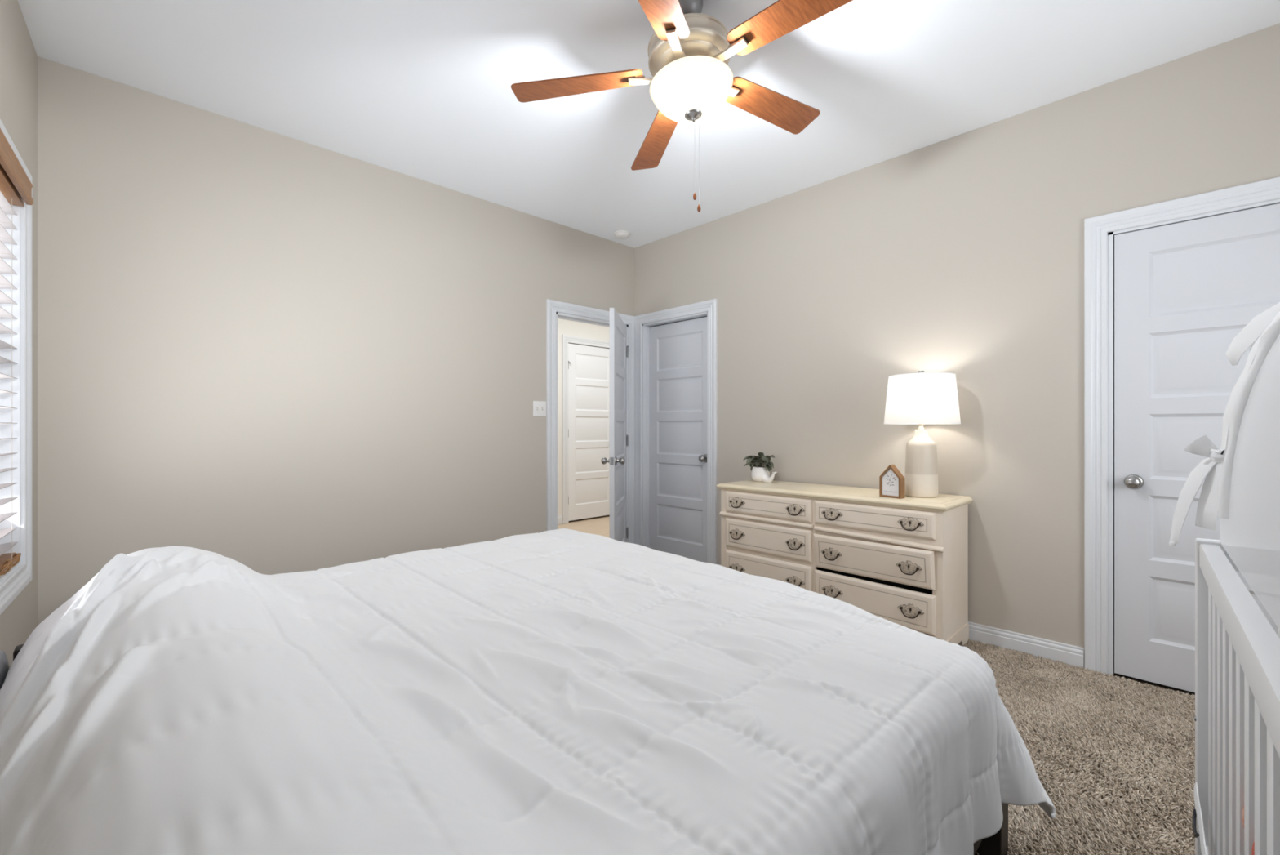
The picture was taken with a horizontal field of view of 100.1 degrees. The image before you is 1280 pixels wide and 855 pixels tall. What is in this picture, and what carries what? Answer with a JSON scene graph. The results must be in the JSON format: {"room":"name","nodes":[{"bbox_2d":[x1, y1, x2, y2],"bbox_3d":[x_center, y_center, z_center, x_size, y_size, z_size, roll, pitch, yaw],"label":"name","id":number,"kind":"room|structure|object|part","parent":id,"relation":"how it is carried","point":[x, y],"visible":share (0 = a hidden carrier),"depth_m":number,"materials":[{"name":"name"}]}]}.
{"room":"bedroom","nodes":[
{"label":"bedroom","id":0,"kind":"room"},
{"bbox_2d":[0,0,37,667],"bbox_3d":[-1.196,-0.224,0.631,0.115,2.743,4.350,0,0,-41],"label":"wall","id":1,"kind":"structure","parent":0,"point":[18,55],"depth_m":2.08,"materials":[{"name":"beige paint"}]},
{"bbox_2d":[0,119,31,614],"bbox_3d":[-1.979,-0.194,1.526,0.150,1.595,1.436,0,0,-41],"label":"window","id":2,"kind":"structure","parent":1,"relation":"in","point":[13,582],"depth_m":2.03,"materials":[{"name":"white paint"}]},
{"bbox_2d":[0,128,33,575],"bbox_3d":[-1.943,-0.206,1.557,0.094,1.430,1.224,0,0,-41],"label":"window blind","id":3,"kind":"object","parent":2,"relation":"attached to","point":[15,186],"visible":1,"depth_m":1.93,"materials":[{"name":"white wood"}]},
{"bbox_3d":[-2.304,-0.186,1.935,0.051,1.342,0.002,0,0,-41],"label":"ladder cord","id":4,"kind":"part","parent":3,"relation":"part of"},
{"bbox_3d":[-1.959,0.479,1.543,0.046,0.020,1.224,0,0,-41],"label":"rail","id":5,"kind":"part","parent":3,"relation":"part of","materials":[{"name":"brown wood"}]},
{"bbox_3d":[-1.952,-0.865,1.550,0.062,0.059,1.224,0,0,-41],"label":"head rail","id":6,"kind":"part","parent":3,"relation":"part of","materials":[{"name":"brown wood"}]},
{"bbox_2d":[37,56,634,625],"bbox_3d":[-1.359,-0.224,3.575,3.767,2.743,0.115,0,0,-44],"label":"wall","id":7,"kind":"structure","parent":0,"point":[268,352],"depth_m":2.87,"materials":[{"name":"beige paint"}]},
{"bbox_2d":[533,400,546,416],"bbox_3d":[-0.756,-0.142,4.065,0.116,0.116,0.023,0,0,-44],"label":"light switch","id":8,"kind":"object","parent":7,"relation":"attached to","point":[539,406],"visible":1,"depth_m":4.07,"materials":[{"name":"white plastic"}]},
{"bbox_2d":[546,298,634,543],"bbox_3d":[-0.418,0.081,4.475,0.928,2.134,0.135,0,0,-44],"label":"trim","id":9,"kind":"structure","parent":7,"relation":"attached to","point":[555,309],"depth_m":4.18,"materials":[{"name":"white paint"}]},
{"bbox_2d":[601,307,628,542],"bbox_3d":[-0.169,0.127,4.342,0.178,2.015,0.816,0,0,6],"label":"door","id":10,"kind":"structure","parent":7,"relation":"in","point":[617,460],"depth_m":4.17,"materials":[{"name":"white paint"}]},
{"bbox_3d":[-0.254,0.249,4.016,0.072,0.066,0.066,0,0,6],"label":"knob","id":11,"kind":"part","parent":10,"relation":"part of","materials":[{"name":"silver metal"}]},
{"bbox_3d":[-0.208,0.248,3.941,0.025,0.058,0.011,0,0,6],"label":"latch plate","id":12,"kind":"part","parent":10,"relation":"part of","materials":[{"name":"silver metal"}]},
{"bbox_3d":[-0.171,0.127,4.321,0.035,2.015,0.755,0,0,6],"label":"panel","id":13,"kind":"part","parent":10,"relation":"part of","materials":[{"name":"white paint"}]},
{"bbox_3d":[-0.148,0.249,4.006,0.072,0.066,0.066,0,0,6],"label":"knob","id":14,"kind":"part","parent":10,"relation":"part of","materials":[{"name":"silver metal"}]},
{"bbox_2d":[557,318,609,515],"bbox_3d":[-0.981,-0.173,6.444,4.200,2.843,0.145,0,0,-44],"label":"wall","id":15,"kind":"structure","parent":0,"point":[567,327],"depth_m":6.38,"materials":[{"name":"white paint"}]},
{"bbox_2d":[557,515,562,524],"bbox_3d":[-1.672,1.097,5.662,2.080,0.102,0.014,0,0,-44],"label":"baseboard","id":16,"kind":"structure","parent":15,"relation":"attached to","point":[560,517],"depth_m":6.36,"materials":[{"name":"white paint"}]},
{"bbox_2d":[561,334,609,524],"bbox_3d":[-0.625,0.021,6.755,0.943,2.254,0.135,0,0,-44],"label":"trim","id":17,"kind":"structure","parent":15,"relation":"attached to","point":[566,339],"depth_m":6.41,"materials":[{"name":"white paint"}]},
{"bbox_2d":[568,342,609,520],"bbox_3d":[-0.595,0.057,6.698,0.787,2.142,0.106,0,0,-44],"label":"door","id":18,"kind":"structure","parent":15,"relation":"in","point":[588,366],"depth_m":6.68,"materials":[{"name":"white paint"}]},
{"bbox_2d":[17,0,1279,248],"bbox_3d":[0.076,-1.645,1.892,4.052,0.100,4.530,0,0,-44],"label":"ceiling","id":19,"kind":"structure","parent":0,"point":[420,89],"depth_m":2.41,"materials":[{"name":"white paint"}]},
{"bbox_2d":[613,230,630,239],"bbox_3d":[-0.147,-1.577,4.407,0.132,0.037,0.132,0,0,-44],"label":"smoke detector","id":20,"kind":"object","parent":19,"relation":"attached to","point":[621,234],"visible":1,"depth_m":4.37,"materials":[{"name":"white plastic"}]},
{"bbox_2d":[511,0,853,211],"bbox_3d":[0.221,-1.194,1.994,1.292,0.803,1.271,0,0,-44],"label":"ceiling fan","id":21,"kind":"object","parent":19,"relation":"hanging from","point":[690,51],"visible":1,"depth_m":1.93,"materials":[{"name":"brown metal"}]},
{"bbox_3d":[-0.233,-1.291,2.029,0.487,0.070,0.141,0,0,2],"label":"blade","id":22,"kind":"part","parent":21,"relation":"part of","materials":[{"name":"brown wood"}]},
{"bbox_3d":[0.084,-1.297,2.412,0.139,0.075,0.488,0,0,-16],"label":"blade","id":23,"kind":"part","parent":21,"relation":"part of","materials":[{"name":"brown wood"}]},
{"bbox_3d":[0.035,-1.328,1.609,0.142,0.027,0.490,0,0,21],"label":"blade","id":24,"kind":"part","parent":21,"relation":"part of","materials":[{"name":"brown wood"}]},
{"bbox_3d":[0.195,-1.221,1.999,0.312,0.118,0.312,-2,-3,-44],"label":"lamp shade","id":25,"kind":"part","parent":21,"relation":"part of","materials":[{"name":"white glass"}]},
{"bbox_3d":[0.217,-0.982,1.970,0.003,0.326,0.003,0,0,-44],"label":"pull chain","id":26,"kind":"part","parent":21,"relation":"part of","materials":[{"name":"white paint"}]},
{"bbox_3d":[0.541,-1.340,2.233,0.490,0.042,0.139,0,0,-33],"label":"blade","id":27,"kind":"part","parent":21,"relation":"part of","materials":[{"name":"brown wood"}]},
{"bbox_3d":[0.520,-1.356,1.742,0.176,0.042,0.496,-2,-3,-44],"label":"blade","id":28,"kind":"part","parent":21,"relation":"part of","materials":[{"name":"brown wood"}]},
{"bbox_2d":[557,515,1195,854],"bbox_3d":[0.318,1.198,3.426,6.537,0.100,6.395,0,0,-44],"label":"floor","id":29,"kind":"structure","parent":0,"point":[600,525],"depth_m":6.09,"materials":[{"name":"beige carpet"}]},
{"bbox_2d":[13,644,1008,854],"bbox_3d":[-0.445,0.871,1.522,1.955,0.555,2.375,0,0,-44],"label":"bed","id":30,"kind":"object","parent":29,"relation":"on","point":[997,843],"visible":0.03,"depth_m":1.41,"materials":[{"name":"black wood"}]},
{"bbox_2d":[0,649,8,688],"bbox_3d":[-1.806,0.760,1.501,0.036,0.226,0.327,0,0,-44],"label":"pillow","id":31,"kind":"object","parent":30,"relation":"on","point":[4,664],"visible":0.47,"depth_m":1.52,"materials":[{"name":"grey fabric"}]},
{"bbox_3d":[-1.129,0.917,0.858,0.048,0.462,2.375,0,0,-44],"label":"headboard","id":32,"kind":"part","parent":30,"relation":"part of","materials":[{"name":"black wood"}]},
{"bbox_2d":[0,528,1055,854],"bbox_3d":[-0.394,0.728,1.565,2.069,0.774,2.308,0,0,-44],"label":"comforter","id":33,"kind":"object","parent":30,"relation":"on","point":[562,691],"visible":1,"depth_m":0.98,"materials":[{"name":"white fabric"}]},
{"bbox_3d":[0.294,0.923,0.807,1.820,0.190,0.030,0,0,-44],"label":"rail","id":34,"kind":"part","parent":30,"relation":"part of","materials":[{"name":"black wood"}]},
{"bbox_3d":[0.940,0.998,1.441,0.080,0.300,0.070,0,0,-44],"label":"leg","id":35,"kind":"part","parent":30,"relation":"part of","materials":[{"name":"black wood"}]},
{"bbox_2d":[715,479,973,645],"bbox_3d":[1.127,0.758,3.184,0.469,0.780,1.370,0,0,-44],"label":"dresser","id":36,"kind":"object","parent":29,"relation":"on","point":[904,562],"visible":0.94,"depth_m":2.87,"materials":[{"name":"beige wood"}]},
{"bbox_3d":[0.611,0.900,3.412,0.023,0.068,0.125,0,0,-44],"label":"handle","id":37,"kind":"part","parent":36,"relation":"part of","materials":[{"name":"brown metal"}]},
{"bbox_3d":[0.611,0.679,3.412,0.023,0.068,0.125,0,0,-44],"label":"handle","id":38,"kind":"part","parent":36,"relation":"part of","materials":[{"name":"brown metal"}]},
{"bbox_3d":[0.611,0.479,3.412,0.023,0.068,0.125,0,0,-44],"label":"handle","id":39,"kind":"part","parent":36,"relation":"part of","materials":[{"name":"brown metal"}]},
{"bbox_2d":[742,452,777,482],"bbox_3d":[0.802,0.270,3.640,0.202,0.212,0.242,0,0,-2],"label":"potted plant","id":40,"kind":"object","parent":36,"relation":"on","point":[759,473],"visible":1,"depth_m":3.60,"materials":[{"name":"green plant"}]},
{"bbox_3d":[0.821,0.318,3.653,0.126,0.100,0.126,0,0,-44],"label":"pot","id":41,"kind":"part","parent":40,"relation":"part of","materials":[{"name":"white ceramic"}]},
{"bbox_3d":[0.756,0.566,3.289,0.020,0.025,0.654,0,0,-44],"label":"rail moulding","id":42,"kind":"part","parent":36,"relation":"part of","materials":[{"name":"beige paint"}]},
{"bbox_3d":[0.797,0.902,3.307,0.097,0.212,0.607,0,0,-44],"label":"drawer","id":43,"kind":"part","parent":36,"relation":"part of","materials":[{"name":"beige paint"}]},
{"bbox_3d":[0.797,0.681,3.307,0.097,0.186,0.607,0,0,-44],"label":"drawer","id":44,"kind":"part","parent":36,"relation":"part of","materials":[{"name":"beige paint"}]},
{"bbox_3d":[0.797,0.479,3.307,0.097,0.133,0.607,0,0,-44],"label":"drawer","id":45,"kind":"part","parent":36,"relation":"part of","materials":[{"name":"beige paint"}]},
{"bbox_3d":[0.896,0.900,3.118,0.023,0.068,0.125,0,0,-44],"label":"handle","id":46,"kind":"part","parent":36,"relation":"part of","materials":[{"name":"brown metal"}]},
{"bbox_3d":[0.896,0.479,3.118,0.023,0.068,0.125,0,0,-44],"label":"handle","id":47,"kind":"part","parent":36,"relation":"part of","materials":[{"name":"brown metal"}]},
{"bbox_3d":[0.896,0.679,3.118,0.023,0.068,0.125,0,0,-44],"label":"handle","id":48,"kind":"part","parent":36,"relation":"part of","materials":[{"name":"brown metal"}]},
{"bbox_3d":[1.050,0.698,2.956,0.023,0.068,0.125,-7,4,-42],"label":"handle","id":49,"kind":"part","parent":36,"relation":"part of","materials":[{"name":"brown metal"}]},
{"bbox_3d":[1.053,0.479,2.956,0.023,0.068,0.125,0,0,-44],"label":"handle","id":50,"kind":"part","parent":36,"relation":"part of","materials":[{"name":"brown metal"}]},
{"bbox_3d":[1.054,0.906,2.955,0.023,0.068,0.125,0,1,-44],"label":"handle","id":51,"kind":"part","parent":36,"relation":"part of","materials":[{"name":"brown metal"}]},
{"bbox_3d":[1.233,0.693,2.845,0.097,0.191,0.632,-7,4,-42],"label":"drawer","id":52,"kind":"part","parent":36,"relation":"part of","materials":[{"name":"beige paint"}]},
{"bbox_3d":[1.240,0.910,2.850,0.097,0.195,0.632,0,1,-44],"label":"drawer","id":53,"kind":"part","parent":36,"relation":"part of","materials":[{"name":"beige paint"}]},
{"bbox_3d":[1.239,0.479,2.851,0.097,0.133,0.632,0,0,-44],"label":"drawer","id":54,"kind":"part","parent":36,"relation":"part of","materials":[{"name":"beige paint"}]},
{"bbox_3d":[1.222,0.579,2.803,0.020,0.025,0.666,0,1,-43],"label":"rail moulding","id":55,"kind":"part","parent":36,"relation":"part of","materials":[{"name":"beige paint"}]},
{"bbox_2d":[879,464,904,498],"bbox_3d":[1.328,0.282,2.826,0.042,0.172,0.116,0,0,-34],"label":"frame","id":56,"kind":"object","parent":36,"relation":"on","point":[891,481],"visible":1,"depth_m":2.81,"materials":[{"name":"brown wood"}]},
{"bbox_2d":[882,467,898,496],"bbox_3d":[1.319,0.284,2.820,0.003,0.150,0.098,0,0,-34],"label":"print","id":57,"kind":"object","parent":56,"relation":"attached to","point":[891,475],"depth_m":2.82,"materials":[{"name":"grey paper"}]},
{"bbox_3d":[1.327,0.695,2.653,0.023,0.068,0.125,-7,4,-42],"label":"handle","id":58,"kind":"part","parent":36,"relation":"part of","materials":[{"name":"brown metal"}]},
{"bbox_3d":[1.340,0.911,2.661,0.023,0.068,0.125,0,1,-44],"label":"handle","id":59,"kind":"part","parent":36,"relation":"part of","materials":[{"name":"brown metal"}]},
{"bbox_3d":[1.339,0.479,2.662,0.023,0.068,0.125,0,0,-44],"label":"handle","id":60,"kind":"part","parent":36,"relation":"part of","materials":[{"name":"brown metal"}]},
{"bbox_2d":[884,369,960,497],"bbox_3d":[1.504,0.031,2.866,0.366,0.674,0.366,0,0,-44],"label":"table lamp","id":61,"kind":"object","parent":36,"relation":"on","point":[921,398],"visible":1,"depth_m":2.78,"materials":[{"name":"ceramic"}]},
{"bbox_2d":[917,423,924,429],"bbox_3d":[1.504,-0.025,2.866,0.032,0.077,0.032,0,0,-44],"label":"socket","id":62,"kind":"object","parent":61,"relation":"attached to","point":[921,425],"depth_m":2.86,"materials":[{"name":"silver metal"}]},
{"bbox_3d":[1.504,-0.277,2.866,0.318,0.004,0.318,0,0,-44],"label":"shade trim","id":63,"kind":"part","parent":61,"relation":"part of","materials":[{"name":"white fabric"}]},
{"bbox_3d":[1.504,-0.148,2.866,0.364,0.257,0.364,0,0,-44],"label":"lamp shade","id":64,"kind":"part","parent":61,"relation":"part of","materials":[{"name":"fabric"}]},
{"bbox_3d":[1.504,-0.020,2.866,0.366,0.004,0.366,0,0,-44],"label":"shade trim","id":65,"kind":"part","parent":61,"relation":"part of","materials":[{"name":"white fabric"}]},
{"bbox_2d":[962,639,1195,854],"bbox_3d":[0.184,1.137,2.000,3.516,0.020,4.294,0,0,-44],"label":"carpet","id":66,"kind":"structure","parent":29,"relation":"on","point":[1062,701],"depth_m":1.85,"materials":[{"name":"beige carpet"}]},
{"bbox_2d":[1194,537,1279,854],"bbox_3d":[1.047,0.696,0.452,0.744,0.905,1.320,0,0,43],"label":"crib","id":67,"kind":"object","parent":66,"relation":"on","point":[1237,717],"visible":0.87,"depth_m":0.81,"materials":[{"name":"white paint"}]},
{"bbox_3d":[1.227,0.696,1.154,0.042,0.905,0.050,0,0,43],"label":"post","id":68,"kind":"part","parent":67,"relation":"part of","materials":[{"name":"white paint"}]},
{"bbox_2d":[1168,302,1279,854],"bbox_3d":[1.010,0.231,0.490,0.719,1.203,1.283,0,0,43],"label":"canopy","id":69,"kind":"object","parent":67,"relation":"on","point":[1241,486],"visible":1,"depth_m":0.97,"materials":[{"name":"white fabric"}]},
{"bbox_3d":[1.482,0.274,0.915,0.658,0.054,0.030,0,0,43],"label":"rail","id":70,"kind":"part","parent":67,"relation":"part of","materials":[{"name":"white paint"}]},
{"bbox_3d":[0.791,0.274,0.692,0.030,0.054,1.220,0,0,43],"label":"rail","id":71,"kind":"part","parent":67,"relation":"part of","materials":[{"name":"white paint"}]},
{"bbox_3d":[1.047,0.807,0.453,0.638,0.119,1.200,0,0,43],"label":"mattress","id":72,"kind":"object","parent":67,"relation":"in","visible":0},
{"bbox_2d":[1242,806,1254,854],"bbox_3d":[0.835,0.621,0.651,0.130,0.258,0.112,0,0,43],"label":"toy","id":73,"kind":"object","parent":72,"relation":"on","point":[1253,845],"visible":0.12,"depth_m":0.66,"materials":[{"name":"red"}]},
{"bbox_2d":[634,22,1279,647],"bbox_3d":[1.529,-0.224,3.221,0.115,2.743,4.415,0,0,-44],"label":"wall","id":74,"kind":"structure","parent":0,"point":[962,255],"depth_m":2.87,"materials":[{"name":"beige paint"}]},
{"bbox_2d":[634,298,716,564],"bbox_3d":[0.309,0.081,4.464,0.135,2.134,0.905,0,0,-44],"label":"trim","id":75,"kind":"structure","parent":74,"relation":"attached to","point":[708,308],"depth_m":4.60,"materials":[{"name":"white paint"}]},
{"bbox_2d":[648,316,706,562],"bbox_3d":[0.312,0.124,4.467,0.106,2.012,0.709,0,0,-44],"label":"door","id":76,"kind":"structure","parent":74,"relation":"in","point":[677,351],"depth_m":4.48,"materials":[{"name":"white paint"}]},
{"bbox_3d":[0.500,0.245,4.248,0.072,0.066,0.066,0,0,-44],"label":"knob","id":77,"kind":"part","parent":76,"relation":"part of","materials":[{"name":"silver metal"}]},
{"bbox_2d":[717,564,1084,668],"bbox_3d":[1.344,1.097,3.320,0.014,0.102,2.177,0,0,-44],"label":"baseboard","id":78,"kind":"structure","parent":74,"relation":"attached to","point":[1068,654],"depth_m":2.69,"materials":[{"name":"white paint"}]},
{"bbox_2d":[1084,176,1279,675],"bbox_3d":[2.485,0.081,2.222,0.135,2.134,0.986,0,0,-44],"label":"trim","id":79,"kind":"structure","parent":74,"relation":"attached to","point":[1100,231],"depth_m":2.49,"materials":[{"name":"white paint"}]},
{"bbox_2d":[1114,203,1279,692],"bbox_3d":[2.440,0.122,2.179,0.106,2.015,0.772,0,0,-44],"label":"door","id":80,"kind":"structure","parent":74,"relation":"in","point":[1184,291],"depth_m":2.34,"materials":[{"name":"white paint"}]},
{"bbox_3d":[2.205,0.245,2.396,0.072,0.066,0.066,0,0,-44],"label":"knob","id":81,"kind":"part","parent":80,"relation":"part of","materials":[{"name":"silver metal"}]}
]}

